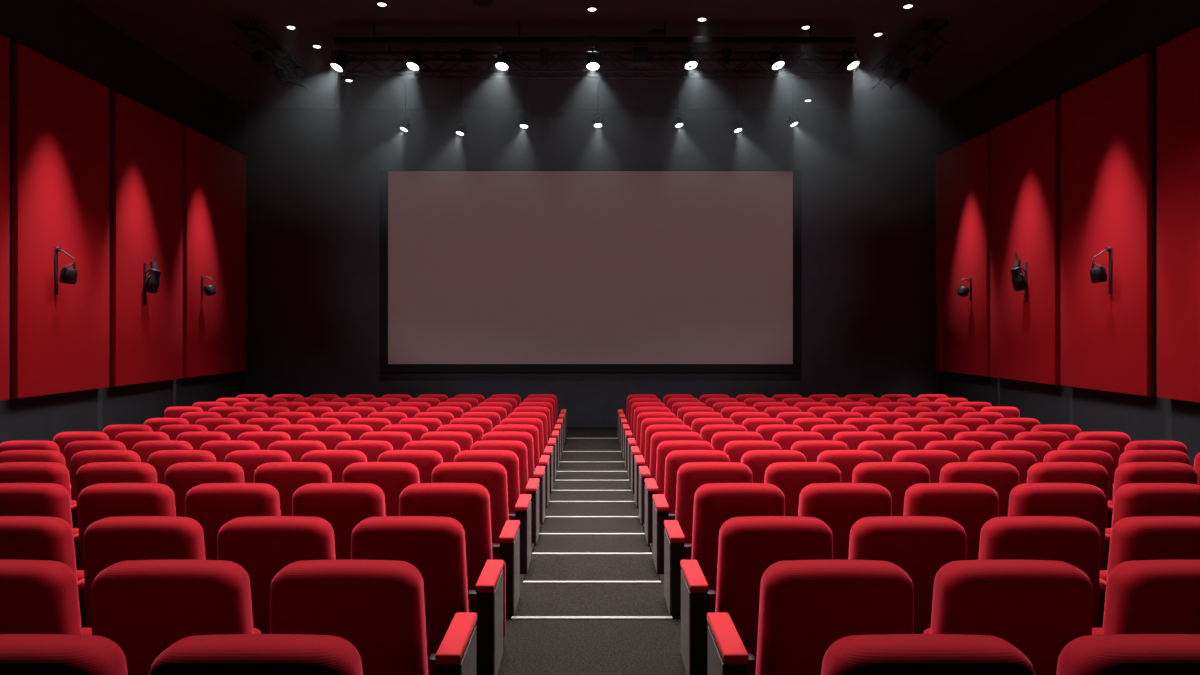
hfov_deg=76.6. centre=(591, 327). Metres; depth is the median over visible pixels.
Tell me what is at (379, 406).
seat
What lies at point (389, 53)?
lighting truss
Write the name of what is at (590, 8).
recessed light
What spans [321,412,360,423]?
seat
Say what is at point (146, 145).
wall panel
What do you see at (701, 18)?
recessed light
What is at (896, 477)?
seat
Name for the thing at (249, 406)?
seat
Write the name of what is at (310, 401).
seat
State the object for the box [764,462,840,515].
seat
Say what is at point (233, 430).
seat
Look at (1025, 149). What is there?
wall panel
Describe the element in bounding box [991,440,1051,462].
seat
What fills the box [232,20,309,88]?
lighting truss
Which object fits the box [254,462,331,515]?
seat
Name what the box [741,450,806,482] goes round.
seat
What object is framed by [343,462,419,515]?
seat
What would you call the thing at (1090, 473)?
seat
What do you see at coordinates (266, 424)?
seat
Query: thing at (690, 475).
seat
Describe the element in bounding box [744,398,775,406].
seat
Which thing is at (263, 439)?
seat
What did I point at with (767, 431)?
seat
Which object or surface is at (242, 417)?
seat
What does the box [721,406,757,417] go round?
seat
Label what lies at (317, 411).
seat
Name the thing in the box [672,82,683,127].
spotlight
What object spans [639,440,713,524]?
seat
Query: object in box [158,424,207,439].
seat
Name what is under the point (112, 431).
seat
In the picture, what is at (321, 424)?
seat
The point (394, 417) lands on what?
seat
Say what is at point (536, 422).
seat
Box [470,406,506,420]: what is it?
seat
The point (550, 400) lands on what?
seat
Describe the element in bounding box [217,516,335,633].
seat
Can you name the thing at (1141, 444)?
seat
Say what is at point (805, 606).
seat
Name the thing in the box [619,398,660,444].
seat
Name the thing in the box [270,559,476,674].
seat
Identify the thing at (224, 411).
seat
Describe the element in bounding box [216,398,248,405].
seat
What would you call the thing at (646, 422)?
seat
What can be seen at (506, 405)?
seat
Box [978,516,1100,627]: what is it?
seat
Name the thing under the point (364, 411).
seat
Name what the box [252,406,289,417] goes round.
seat
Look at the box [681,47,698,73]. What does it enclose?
spotlight
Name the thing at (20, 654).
seat
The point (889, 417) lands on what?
seat
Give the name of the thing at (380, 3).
recessed light
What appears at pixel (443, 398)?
seat
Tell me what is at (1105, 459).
seat
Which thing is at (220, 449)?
seat
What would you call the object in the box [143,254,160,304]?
wall light
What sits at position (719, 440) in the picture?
seat
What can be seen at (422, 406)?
seat
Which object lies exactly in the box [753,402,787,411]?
seat
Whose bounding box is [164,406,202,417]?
seat
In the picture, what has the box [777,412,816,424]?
seat
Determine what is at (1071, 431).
seat
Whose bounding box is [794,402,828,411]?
seat
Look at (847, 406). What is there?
seat
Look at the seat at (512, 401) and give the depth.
14.21 m
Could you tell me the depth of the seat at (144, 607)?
3.02 m
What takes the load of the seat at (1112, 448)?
on the stairs
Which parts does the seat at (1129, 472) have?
panel, armrest, backrest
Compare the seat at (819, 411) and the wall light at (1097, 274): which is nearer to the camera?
the wall light at (1097, 274)
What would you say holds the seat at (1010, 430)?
on the stairs
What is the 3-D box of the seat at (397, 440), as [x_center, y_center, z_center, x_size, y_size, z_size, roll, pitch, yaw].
[-2.411,1.667,9.098,0.707,0.885,0.405,0,0,0]
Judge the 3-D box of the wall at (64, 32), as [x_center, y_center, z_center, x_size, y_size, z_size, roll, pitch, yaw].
[-8.100,-1.285,7.950,0.200,7.530,19.500,0,0,0]
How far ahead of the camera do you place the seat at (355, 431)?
9.80 m
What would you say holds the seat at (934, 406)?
on the stairs
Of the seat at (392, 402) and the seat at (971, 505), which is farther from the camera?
the seat at (392, 402)
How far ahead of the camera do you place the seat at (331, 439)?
8.90 m
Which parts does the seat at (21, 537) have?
backrest, armrest, panel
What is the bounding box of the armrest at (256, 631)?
[253,628,260,633]
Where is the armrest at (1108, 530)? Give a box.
[1105,528,1110,534]
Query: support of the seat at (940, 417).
on the stairs
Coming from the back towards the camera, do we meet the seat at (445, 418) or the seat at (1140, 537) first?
the seat at (445, 418)
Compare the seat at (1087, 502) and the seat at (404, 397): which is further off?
the seat at (404, 397)
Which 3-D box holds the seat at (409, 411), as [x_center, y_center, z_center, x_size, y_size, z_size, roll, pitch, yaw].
[-3.131,1.742,12.698,0.707,0.885,0.405,0,0,0]
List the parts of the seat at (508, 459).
backrest, panel, armrest, panel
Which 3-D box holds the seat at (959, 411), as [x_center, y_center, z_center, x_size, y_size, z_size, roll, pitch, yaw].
[6.011,1.742,12.698,0.707,0.885,0.405,0,0,0]
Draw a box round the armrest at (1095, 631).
[1092,628,1101,634]
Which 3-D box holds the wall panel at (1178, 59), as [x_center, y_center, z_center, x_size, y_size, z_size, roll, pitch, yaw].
[7.920,-1.468,9.505,0.159,4.865,2.110,0,0,0]
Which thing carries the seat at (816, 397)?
on the stairs
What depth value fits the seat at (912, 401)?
14.20 m
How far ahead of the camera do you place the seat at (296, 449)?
8.05 m
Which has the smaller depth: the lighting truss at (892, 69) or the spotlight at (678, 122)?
the lighting truss at (892, 69)
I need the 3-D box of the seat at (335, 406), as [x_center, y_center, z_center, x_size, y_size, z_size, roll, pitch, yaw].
[-4.571,1.748,13.548,0.707,0.885,0.405,0,0,0]
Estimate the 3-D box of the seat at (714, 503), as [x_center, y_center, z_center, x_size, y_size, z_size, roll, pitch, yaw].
[0.922,1.498,5.275,0.805,0.885,0.450,0,0,0]
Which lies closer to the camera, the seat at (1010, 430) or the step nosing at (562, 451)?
the seat at (1010, 430)
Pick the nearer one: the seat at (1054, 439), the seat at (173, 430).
the seat at (1054, 439)
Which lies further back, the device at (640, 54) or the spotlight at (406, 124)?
the spotlight at (406, 124)
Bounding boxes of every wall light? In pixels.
[54,247,77,294]
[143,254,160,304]
[201,276,215,299]
[957,278,971,299]
[1011,252,1027,301]
[1090,247,1111,293]
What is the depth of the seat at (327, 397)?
15.00 m
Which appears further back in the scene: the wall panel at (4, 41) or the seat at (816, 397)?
the seat at (816, 397)
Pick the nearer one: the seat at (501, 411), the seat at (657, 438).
the seat at (657, 438)
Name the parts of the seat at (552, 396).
backrest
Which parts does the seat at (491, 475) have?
backrest, panel, armrest, panel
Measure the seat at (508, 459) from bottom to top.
0.885 m
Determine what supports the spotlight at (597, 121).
hanging from the ceiling
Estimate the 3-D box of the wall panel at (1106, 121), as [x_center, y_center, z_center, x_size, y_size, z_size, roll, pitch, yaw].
[7.920,-1.468,11.735,0.159,4.865,1.990,0,0,0]
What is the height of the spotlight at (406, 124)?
1.021 m
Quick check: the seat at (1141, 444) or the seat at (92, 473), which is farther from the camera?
the seat at (1141, 444)
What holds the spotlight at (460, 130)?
hanging from the ceiling
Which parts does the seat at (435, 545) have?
backrest, panel, armrest, panel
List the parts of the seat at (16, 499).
backrest, armrest, panel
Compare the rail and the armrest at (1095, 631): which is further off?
the rail
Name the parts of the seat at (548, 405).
backrest, armrest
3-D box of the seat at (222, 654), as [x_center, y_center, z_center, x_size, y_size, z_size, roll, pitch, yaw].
[-0.922,1.367,2.385,0.805,0.885,0.450,0,0,0]
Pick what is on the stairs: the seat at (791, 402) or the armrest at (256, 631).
the seat at (791, 402)
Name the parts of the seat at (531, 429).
backrest, panel, armrest, panel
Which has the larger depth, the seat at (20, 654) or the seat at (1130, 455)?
the seat at (1130, 455)
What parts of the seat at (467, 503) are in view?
backrest, panel, armrest, panel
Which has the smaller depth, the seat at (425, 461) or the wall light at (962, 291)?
the seat at (425, 461)
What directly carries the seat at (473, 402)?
on the stairs
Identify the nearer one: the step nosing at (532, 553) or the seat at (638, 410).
the step nosing at (532, 553)
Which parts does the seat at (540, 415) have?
backrest, panel, armrest, panel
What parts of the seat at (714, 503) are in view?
panel, panel, armrest, backrest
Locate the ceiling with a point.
(984, 37)
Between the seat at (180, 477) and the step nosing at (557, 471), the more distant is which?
the step nosing at (557, 471)
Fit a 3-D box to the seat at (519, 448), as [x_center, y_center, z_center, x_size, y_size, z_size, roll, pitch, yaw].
[-0.922,1.647,8.255,0.805,0.885,0.450,0,0,0]
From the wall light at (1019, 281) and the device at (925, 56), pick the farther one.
the wall light at (1019, 281)
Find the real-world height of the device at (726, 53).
0.245 m
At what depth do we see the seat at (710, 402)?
14.21 m
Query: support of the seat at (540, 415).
on the stairs
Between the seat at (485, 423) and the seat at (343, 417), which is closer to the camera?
the seat at (485, 423)
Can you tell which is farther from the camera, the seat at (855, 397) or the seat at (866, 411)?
the seat at (855, 397)
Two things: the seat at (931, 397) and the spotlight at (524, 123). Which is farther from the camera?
the spotlight at (524, 123)
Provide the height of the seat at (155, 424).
0.885 m
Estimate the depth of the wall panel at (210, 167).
15.58 m
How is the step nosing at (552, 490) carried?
on the stairs
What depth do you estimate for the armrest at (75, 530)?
5.36 m
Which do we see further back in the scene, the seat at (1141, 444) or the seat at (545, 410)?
the seat at (545, 410)
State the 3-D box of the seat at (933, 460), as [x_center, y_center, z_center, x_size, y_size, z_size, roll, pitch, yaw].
[3.131,1.597,7.298,0.707,0.885,0.405,0,0,0]
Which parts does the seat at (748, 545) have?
panel, panel, armrest, backrest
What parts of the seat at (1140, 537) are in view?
panel, armrest, backrest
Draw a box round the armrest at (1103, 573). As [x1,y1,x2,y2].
[1100,570,1106,580]
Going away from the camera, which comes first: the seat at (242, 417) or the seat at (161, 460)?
the seat at (161, 460)
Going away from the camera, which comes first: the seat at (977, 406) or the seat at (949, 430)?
the seat at (949, 430)
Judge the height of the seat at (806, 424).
0.885 m
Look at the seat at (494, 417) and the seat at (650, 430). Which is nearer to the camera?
the seat at (650, 430)
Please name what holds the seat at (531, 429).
on the stairs
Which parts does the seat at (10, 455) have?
backrest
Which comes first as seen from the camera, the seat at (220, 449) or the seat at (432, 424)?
the seat at (220, 449)
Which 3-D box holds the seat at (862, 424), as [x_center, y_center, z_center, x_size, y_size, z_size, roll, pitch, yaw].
[3.851,1.718,10.898,0.707,0.885,0.405,0,0,0]
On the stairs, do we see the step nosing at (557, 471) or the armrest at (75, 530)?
the step nosing at (557, 471)
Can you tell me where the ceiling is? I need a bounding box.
[73,0,1110,108]
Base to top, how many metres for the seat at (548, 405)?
0.885 m
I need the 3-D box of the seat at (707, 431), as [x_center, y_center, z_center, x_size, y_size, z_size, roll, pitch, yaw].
[1.691,1.698,9.998,0.707,0.885,0.405,0,0,0]
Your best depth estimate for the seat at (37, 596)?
3.03 m
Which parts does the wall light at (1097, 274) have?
arm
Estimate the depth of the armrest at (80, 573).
4.33 m
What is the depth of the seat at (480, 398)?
15.01 m
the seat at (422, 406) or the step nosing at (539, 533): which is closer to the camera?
the step nosing at (539, 533)
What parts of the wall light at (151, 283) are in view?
arm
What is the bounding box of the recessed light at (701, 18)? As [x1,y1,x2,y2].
[697,16,706,20]
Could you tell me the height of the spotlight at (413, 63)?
0.382 m
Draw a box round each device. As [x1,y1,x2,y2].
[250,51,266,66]
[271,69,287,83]
[431,51,442,63]
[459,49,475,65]
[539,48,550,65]
[631,47,649,66]
[721,48,731,65]
[896,68,912,83]
[917,51,933,66]
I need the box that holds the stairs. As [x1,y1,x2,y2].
[468,427,715,674]
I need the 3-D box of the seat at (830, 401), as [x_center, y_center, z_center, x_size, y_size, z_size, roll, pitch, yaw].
[4.571,1.752,14.398,0.707,0.885,0.405,0,0,0]
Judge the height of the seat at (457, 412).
0.885 m
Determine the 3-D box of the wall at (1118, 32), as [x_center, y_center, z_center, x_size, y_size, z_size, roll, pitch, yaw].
[8.100,-1.285,7.950,0.200,7.530,19.500,0,0,0]
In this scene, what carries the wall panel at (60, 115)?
attached to the wall at (64, 32)
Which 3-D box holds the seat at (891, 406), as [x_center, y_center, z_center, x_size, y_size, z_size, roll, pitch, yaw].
[5.291,1.748,13.548,0.707,0.885,0.405,0,0,0]
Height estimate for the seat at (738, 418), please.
0.885 m
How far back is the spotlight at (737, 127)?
15.60 m
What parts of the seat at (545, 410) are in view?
backrest, panel, armrest, panel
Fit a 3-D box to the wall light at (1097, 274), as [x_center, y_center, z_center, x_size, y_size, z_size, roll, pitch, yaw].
[7.672,-0.873,11.451,0.295,0.705,0.227,0,0,28]
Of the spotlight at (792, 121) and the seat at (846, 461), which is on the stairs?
the seat at (846, 461)
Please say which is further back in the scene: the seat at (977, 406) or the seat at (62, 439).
the seat at (977, 406)
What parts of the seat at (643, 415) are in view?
panel, armrest, panel, backrest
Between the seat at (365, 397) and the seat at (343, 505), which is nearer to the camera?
the seat at (343, 505)
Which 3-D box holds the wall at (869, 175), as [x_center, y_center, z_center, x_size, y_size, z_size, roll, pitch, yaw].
[0.000,-1.285,17.600,16.000,7.530,0.200,0,0,0]
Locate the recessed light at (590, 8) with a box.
[587,6,596,11]
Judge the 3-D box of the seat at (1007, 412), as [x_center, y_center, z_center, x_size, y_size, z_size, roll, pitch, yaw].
[6.774,1.742,12.698,0.792,0.885,0.405,0,0,0]
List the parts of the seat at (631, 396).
backrest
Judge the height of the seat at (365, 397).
0.885 m
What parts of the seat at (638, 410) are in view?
panel, panel, armrest, backrest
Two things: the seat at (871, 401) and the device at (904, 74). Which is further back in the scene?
the seat at (871, 401)
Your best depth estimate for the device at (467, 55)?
12.89 m
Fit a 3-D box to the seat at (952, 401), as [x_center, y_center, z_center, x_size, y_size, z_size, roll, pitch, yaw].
[6.774,1.752,14.398,0.792,0.885,0.405,0,0,0]
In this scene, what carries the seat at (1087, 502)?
on the stairs
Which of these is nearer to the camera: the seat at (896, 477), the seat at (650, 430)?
the seat at (896, 477)
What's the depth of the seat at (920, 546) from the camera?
4.05 m
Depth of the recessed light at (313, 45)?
13.55 m
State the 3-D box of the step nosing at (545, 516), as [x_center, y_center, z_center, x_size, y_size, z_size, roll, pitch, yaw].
[0.000,2.088,8.391,1.052,0.015,0.034,0,0,0]
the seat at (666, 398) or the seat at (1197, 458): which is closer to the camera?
the seat at (1197, 458)
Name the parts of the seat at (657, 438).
panel, armrest, panel, backrest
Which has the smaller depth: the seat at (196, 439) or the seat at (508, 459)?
the seat at (508, 459)
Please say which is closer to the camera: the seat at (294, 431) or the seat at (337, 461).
the seat at (337, 461)
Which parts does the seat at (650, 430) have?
panel, panel, armrest, backrest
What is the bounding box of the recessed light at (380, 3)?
[376,1,387,6]
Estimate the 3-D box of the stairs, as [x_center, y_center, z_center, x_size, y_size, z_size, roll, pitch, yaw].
[0.000,2.145,7.950,16.000,0.670,19.100,0,0,0]
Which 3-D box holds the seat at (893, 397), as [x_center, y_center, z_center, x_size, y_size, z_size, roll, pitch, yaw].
[6.011,1.758,15.198,0.707,0.885,0.405,0,0,0]
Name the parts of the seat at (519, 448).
backrest, panel, armrest, panel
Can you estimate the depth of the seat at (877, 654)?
2.20 m
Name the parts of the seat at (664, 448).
panel, armrest, panel, backrest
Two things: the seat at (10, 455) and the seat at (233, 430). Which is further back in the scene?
the seat at (233, 430)
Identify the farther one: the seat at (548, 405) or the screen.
the screen
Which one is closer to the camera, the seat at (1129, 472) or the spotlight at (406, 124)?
the seat at (1129, 472)
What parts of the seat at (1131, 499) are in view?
panel, armrest, backrest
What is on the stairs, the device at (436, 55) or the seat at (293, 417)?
the seat at (293, 417)
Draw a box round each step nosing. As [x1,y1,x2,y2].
[511,616,672,618]
[523,581,660,582]
[532,553,651,554]
[539,533,644,534]
[545,516,638,517]
[549,501,634,501]
[552,490,631,490]
[555,480,628,480]
[557,471,626,471]
[559,461,624,461]
[562,451,621,451]
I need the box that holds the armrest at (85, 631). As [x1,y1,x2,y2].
[82,628,91,634]
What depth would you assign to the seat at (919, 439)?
8.90 m
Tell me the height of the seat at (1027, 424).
0.885 m
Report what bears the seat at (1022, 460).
on the stairs
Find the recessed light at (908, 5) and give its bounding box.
[902,3,913,8]
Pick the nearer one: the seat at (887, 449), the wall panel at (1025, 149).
the seat at (887, 449)
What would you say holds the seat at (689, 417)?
on the stairs
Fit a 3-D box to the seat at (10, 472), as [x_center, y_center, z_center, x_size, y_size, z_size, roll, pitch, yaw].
[-4.571,1.538,6.308,0.707,0.885,0.405,0,0,0]
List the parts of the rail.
rail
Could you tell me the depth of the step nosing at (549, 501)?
9.20 m
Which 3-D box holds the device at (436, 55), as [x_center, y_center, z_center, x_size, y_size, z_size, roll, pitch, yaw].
[-2.640,-4.635,12.998,0.182,0.220,0.255,0,0,0]
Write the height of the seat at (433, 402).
0.885 m
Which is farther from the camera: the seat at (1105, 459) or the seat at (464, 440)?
the seat at (464, 440)
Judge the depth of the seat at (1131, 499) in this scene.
5.07 m
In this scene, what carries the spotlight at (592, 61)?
attached to the lighting truss at (389, 53)
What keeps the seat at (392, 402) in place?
on the stairs
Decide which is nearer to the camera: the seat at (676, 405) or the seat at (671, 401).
the seat at (676, 405)
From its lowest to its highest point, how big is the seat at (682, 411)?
0.885 m
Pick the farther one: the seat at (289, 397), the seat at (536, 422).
the seat at (289, 397)
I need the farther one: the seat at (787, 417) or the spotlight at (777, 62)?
the spotlight at (777, 62)
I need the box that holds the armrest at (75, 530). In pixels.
[73,528,78,534]
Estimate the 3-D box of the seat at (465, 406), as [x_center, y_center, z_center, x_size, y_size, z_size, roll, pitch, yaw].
[-2.411,1.748,13.548,0.707,0.885,0.405,0,0,0]
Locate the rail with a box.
[334,22,855,44]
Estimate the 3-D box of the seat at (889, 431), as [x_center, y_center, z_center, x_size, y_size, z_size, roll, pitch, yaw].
[3.851,1.698,9.998,0.707,0.885,0.405,0,0,0]
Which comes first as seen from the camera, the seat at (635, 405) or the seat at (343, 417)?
the seat at (343, 417)
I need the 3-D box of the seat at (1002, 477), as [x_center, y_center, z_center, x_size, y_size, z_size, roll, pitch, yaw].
[3.131,1.538,6.308,0.707,0.885,0.405,0,0,0]
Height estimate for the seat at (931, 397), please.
0.885 m
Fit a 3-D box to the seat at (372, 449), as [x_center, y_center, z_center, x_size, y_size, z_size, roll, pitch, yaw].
[-2.411,1.647,8.248,0.707,0.885,0.405,0,0,0]
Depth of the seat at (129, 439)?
8.90 m
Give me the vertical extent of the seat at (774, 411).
0.885 m
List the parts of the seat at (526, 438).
backrest, panel, armrest, panel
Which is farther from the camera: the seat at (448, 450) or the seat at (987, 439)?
the seat at (987, 439)
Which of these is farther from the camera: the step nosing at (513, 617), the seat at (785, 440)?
the seat at (785, 440)
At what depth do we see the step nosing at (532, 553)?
6.64 m
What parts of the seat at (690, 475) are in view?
panel, panel, armrest, backrest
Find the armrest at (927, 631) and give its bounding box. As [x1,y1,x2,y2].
[923,628,930,633]
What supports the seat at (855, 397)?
on the stairs
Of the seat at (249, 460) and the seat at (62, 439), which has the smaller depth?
the seat at (249, 460)
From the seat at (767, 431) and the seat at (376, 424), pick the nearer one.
the seat at (767, 431)
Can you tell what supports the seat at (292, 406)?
on the stairs
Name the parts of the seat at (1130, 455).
backrest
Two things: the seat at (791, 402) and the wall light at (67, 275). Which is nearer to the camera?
the wall light at (67, 275)
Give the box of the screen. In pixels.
[379,170,801,371]
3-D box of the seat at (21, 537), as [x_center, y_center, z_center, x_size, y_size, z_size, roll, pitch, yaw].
[-3.131,1.472,4.248,0.707,0.885,0.405,0,0,0]
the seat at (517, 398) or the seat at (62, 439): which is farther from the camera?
the seat at (517, 398)
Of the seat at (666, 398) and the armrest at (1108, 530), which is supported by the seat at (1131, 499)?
the armrest at (1108, 530)
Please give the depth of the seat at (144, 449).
8.05 m
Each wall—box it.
[0,0,244,443]
[245,109,938,426]
[939,0,1199,467]
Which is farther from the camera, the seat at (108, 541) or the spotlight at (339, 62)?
the spotlight at (339, 62)
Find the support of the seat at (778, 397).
on the stairs
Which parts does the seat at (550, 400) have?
backrest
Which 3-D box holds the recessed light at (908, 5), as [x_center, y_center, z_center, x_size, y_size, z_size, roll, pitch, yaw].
[4.942,-5.034,11.885,0.172,0.031,0.172,0,0,0]
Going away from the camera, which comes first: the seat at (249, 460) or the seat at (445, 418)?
the seat at (249, 460)
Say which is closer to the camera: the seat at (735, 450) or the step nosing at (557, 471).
the seat at (735, 450)
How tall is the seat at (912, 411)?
0.885 m
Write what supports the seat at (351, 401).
on the stairs
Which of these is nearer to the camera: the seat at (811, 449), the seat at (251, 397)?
the seat at (811, 449)
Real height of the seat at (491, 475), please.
0.885 m
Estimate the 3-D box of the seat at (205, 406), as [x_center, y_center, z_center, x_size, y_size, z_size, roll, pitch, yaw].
[-6.774,1.748,13.548,0.792,0.885,0.405,0,0,0]
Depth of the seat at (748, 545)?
4.06 m
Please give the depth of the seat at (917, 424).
10.70 m
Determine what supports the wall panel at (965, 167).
attached to the wall at (1118, 32)
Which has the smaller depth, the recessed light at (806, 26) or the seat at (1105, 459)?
the seat at (1105, 459)
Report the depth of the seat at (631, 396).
15.02 m
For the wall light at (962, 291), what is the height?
0.470 m
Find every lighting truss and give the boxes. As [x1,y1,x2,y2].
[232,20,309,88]
[334,45,854,79]
[872,20,948,88]
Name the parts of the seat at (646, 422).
panel, panel, armrest, backrest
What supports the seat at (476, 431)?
on the stairs
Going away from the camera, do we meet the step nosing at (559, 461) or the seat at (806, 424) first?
the seat at (806, 424)
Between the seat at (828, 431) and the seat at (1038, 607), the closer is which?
the seat at (1038, 607)
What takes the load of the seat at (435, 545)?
on the stairs
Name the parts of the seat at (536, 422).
backrest, panel, armrest, panel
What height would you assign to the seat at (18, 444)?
0.885 m
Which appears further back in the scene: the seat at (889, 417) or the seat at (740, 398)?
the seat at (740, 398)
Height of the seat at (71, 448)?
0.885 m
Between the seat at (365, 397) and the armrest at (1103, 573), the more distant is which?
the seat at (365, 397)
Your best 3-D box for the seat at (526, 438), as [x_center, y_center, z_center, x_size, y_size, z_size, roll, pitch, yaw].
[-0.922,1.667,9.105,0.805,0.885,0.450,0,0,0]
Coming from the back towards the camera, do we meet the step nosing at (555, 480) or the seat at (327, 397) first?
the seat at (327, 397)
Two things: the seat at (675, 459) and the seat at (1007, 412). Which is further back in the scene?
the seat at (1007, 412)
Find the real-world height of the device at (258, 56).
0.264 m
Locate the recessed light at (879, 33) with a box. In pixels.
[873,31,882,35]
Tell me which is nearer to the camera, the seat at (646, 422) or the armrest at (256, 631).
the armrest at (256, 631)
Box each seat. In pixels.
[0,440,59,452]
[0,450,71,498]
[0,462,76,527]
[0,483,79,569]
[0,516,85,627]
[0,559,91,634]
[0,634,127,674]
[53,431,108,455]
[64,440,125,483]
[71,450,140,499]
[76,462,156,527]
[78,483,175,569]
[83,516,205,627]
[91,559,260,674]
[103,424,152,440]
[115,431,169,450]
[132,440,192,462]
[144,418,188,431]
[147,450,215,484]
[149,634,362,674]
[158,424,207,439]
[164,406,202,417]
[165,462,244,516]
[176,431,229,449]
[180,412,221,423]
[185,483,280,559]
[192,402,226,411]
[195,418,239,430]
[200,440,259,461]
[208,406,246,417]
[214,424,262,439]
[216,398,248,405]
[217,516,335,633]
[224,450,291,482]
[227,412,267,423]
[233,402,267,411]
[236,394,266,401]
[237,431,290,449]
[246,418,289,430]
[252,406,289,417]
[254,398,286,405]
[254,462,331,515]
[267,440,325,461]
[270,424,317,439]
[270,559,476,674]
[272,394,302,401]
[274,402,308,411]
[274,412,314,423]
[292,483,385,559]
[293,398,325,405]
[295,406,332,417]
[297,418,340,430]
[298,431,350,449]
[301,450,366,482]
[309,394,338,401]
[315,402,349,411]
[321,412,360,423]
[325,424,372,439]
[331,398,363,405]
[335,440,392,461]
[339,406,376,417]
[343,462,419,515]
[345,394,375,401]
[348,418,390,431]
[351,516,505,674]
[355,402,389,411]
[359,431,411,449]
[367,412,406,424]
[369,398,401,406]
[377,450,442,482]
[381,394,411,401]
[381,424,427,440]
[383,406,419,417]
[396,402,430,411]
[399,418,441,431]
[399,483,519,618]
[403,440,459,462]
[408,398,439,406]
[414,412,453,424]
[418,394,447,402]
[421,431,472,451]
[426,406,462,417]
[431,462,530,573]
[436,424,483,442]
[437,402,470,413]
[446,398,478,408]
[449,418,492,433]
[454,394,484,403]
[454,450,538,545]
[461,412,500,427]
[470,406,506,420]
[470,440,544,524]
[478,402,511,417]
[482,431,549,507]
[485,398,516,411]
[490,394,520,406]
[492,424,552,493]
[500,418,555,480]
[508,412,558,469]
[513,406,560,460]
[518,402,562,452]
[523,398,564,444]
[527,394,565,438]
[618,394,656,438]
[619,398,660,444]
[621,402,665,452]
[623,406,670,460]
[625,412,675,469]
[628,418,683,480]
[631,424,691,493]
[634,431,701,507]
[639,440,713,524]
[645,450,729,545]
[653,462,752,573]
[663,394,693,406]
[664,483,784,618]
[667,398,698,411]
[672,402,705,417]
[677,406,713,420]
[680,516,832,674]
[683,412,722,427]
[691,418,734,433]
[699,394,729,403]
[700,424,747,442]
[705,398,737,408]
[707,559,913,674]
[711,431,762,451]
[713,402,746,413]
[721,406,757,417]
[724,440,780,462]
[730,412,769,424]
[736,394,765,402]
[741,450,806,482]
[742,418,784,431]
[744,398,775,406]
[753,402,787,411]
[756,424,802,440]
[764,406,800,417]
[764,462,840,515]
[772,394,802,401]
[772,431,824,449]
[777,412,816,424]
[782,398,814,406]
[791,440,848,461]
[793,418,835,431]
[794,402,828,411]
[798,483,891,559]
[807,406,844,417]
[808,394,838,401]
[811,424,858,439]
[817,450,882,482]
[820,398,852,405]
[821,634,1034,674]
[823,412,862,423]
[833,431,885,449]
[834,402,868,411]
[843,418,886,430]
[845,394,874,401]
[848,516,966,633]
[851,406,888,417]
[852,462,929,515]
[858,398,890,405]
[858,440,916,461]
[866,424,913,439]
[869,412,909,423]
[875,402,909,411]
[881,394,911,401]
[892,450,959,482]
[893,431,946,449]
[894,406,931,417]
[894,418,937,430]
[897,398,929,405]
[903,483,998,559]
[916,402,950,411]
[916,412,956,423]
[917,394,947,401]
[921,424,969,439]
[923,559,1092,674]
[924,440,983,461]
[935,398,967,405]
[937,406,975,417]
[939,462,1018,516]
[944,418,988,430]
[954,431,1007,449]
[957,402,991,411]
[962,412,1003,423]
[968,450,1036,484]
[976,424,1025,439]
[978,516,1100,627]
[981,406,1019,417]
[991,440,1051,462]
[995,418,1039,431]
[1008,483,1105,569]
[1014,431,1068,450]
[1027,462,1107,527]
[1031,424,1080,440]
[1043,450,1112,499]
[1056,634,1199,674]
[1058,440,1119,483]
[1075,431,1130,455]
[1092,559,1199,634]
[1098,516,1199,627]
[1104,483,1199,569]
[1107,462,1196,527]
[1112,450,1189,498]
[1124,440,1186,454]
[1194,452,1199,484]
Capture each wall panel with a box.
[0,34,9,400]
[11,43,108,398]
[110,92,182,386]
[183,127,237,377]
[942,132,989,376]
[990,98,1059,384]
[1060,52,1152,395]
[1157,26,1199,402]
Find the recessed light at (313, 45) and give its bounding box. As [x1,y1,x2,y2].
[312,44,321,47]
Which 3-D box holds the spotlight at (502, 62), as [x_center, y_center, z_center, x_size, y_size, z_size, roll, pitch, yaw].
[-1.503,-4.540,12.918,0.304,0.378,0.475,0,0,0]
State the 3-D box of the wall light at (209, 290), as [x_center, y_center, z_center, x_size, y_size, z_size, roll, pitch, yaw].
[-7.678,-0.805,15.257,0.263,0.470,0.234,0,0,38]
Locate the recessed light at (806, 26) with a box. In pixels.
[801,24,808,28]
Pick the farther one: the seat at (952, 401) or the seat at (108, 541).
the seat at (952, 401)
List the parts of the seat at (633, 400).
backrest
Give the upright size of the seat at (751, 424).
0.885 m
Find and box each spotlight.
[330,49,348,73]
[399,82,411,131]
[406,48,423,73]
[455,82,466,135]
[494,48,511,73]
[519,82,530,128]
[584,48,601,73]
[592,113,603,127]
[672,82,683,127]
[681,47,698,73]
[731,82,742,132]
[767,47,784,73]
[786,82,798,127]
[841,47,859,73]
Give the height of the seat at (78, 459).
0.885 m
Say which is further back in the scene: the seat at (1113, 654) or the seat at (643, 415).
the seat at (643, 415)
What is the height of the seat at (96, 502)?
0.885 m
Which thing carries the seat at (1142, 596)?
on the stairs
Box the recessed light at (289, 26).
[286,24,295,28]
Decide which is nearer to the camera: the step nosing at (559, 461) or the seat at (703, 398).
the step nosing at (559, 461)
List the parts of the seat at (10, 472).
backrest, panel, armrest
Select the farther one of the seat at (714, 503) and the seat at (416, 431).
the seat at (416, 431)
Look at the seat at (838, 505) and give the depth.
5.07 m
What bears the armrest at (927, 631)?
on the seat at (1038, 607)
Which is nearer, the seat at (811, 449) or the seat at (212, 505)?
the seat at (212, 505)
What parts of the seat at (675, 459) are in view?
panel, panel, armrest, backrest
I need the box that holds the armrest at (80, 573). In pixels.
[77,570,83,580]
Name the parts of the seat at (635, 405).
armrest, backrest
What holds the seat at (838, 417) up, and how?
on the stairs

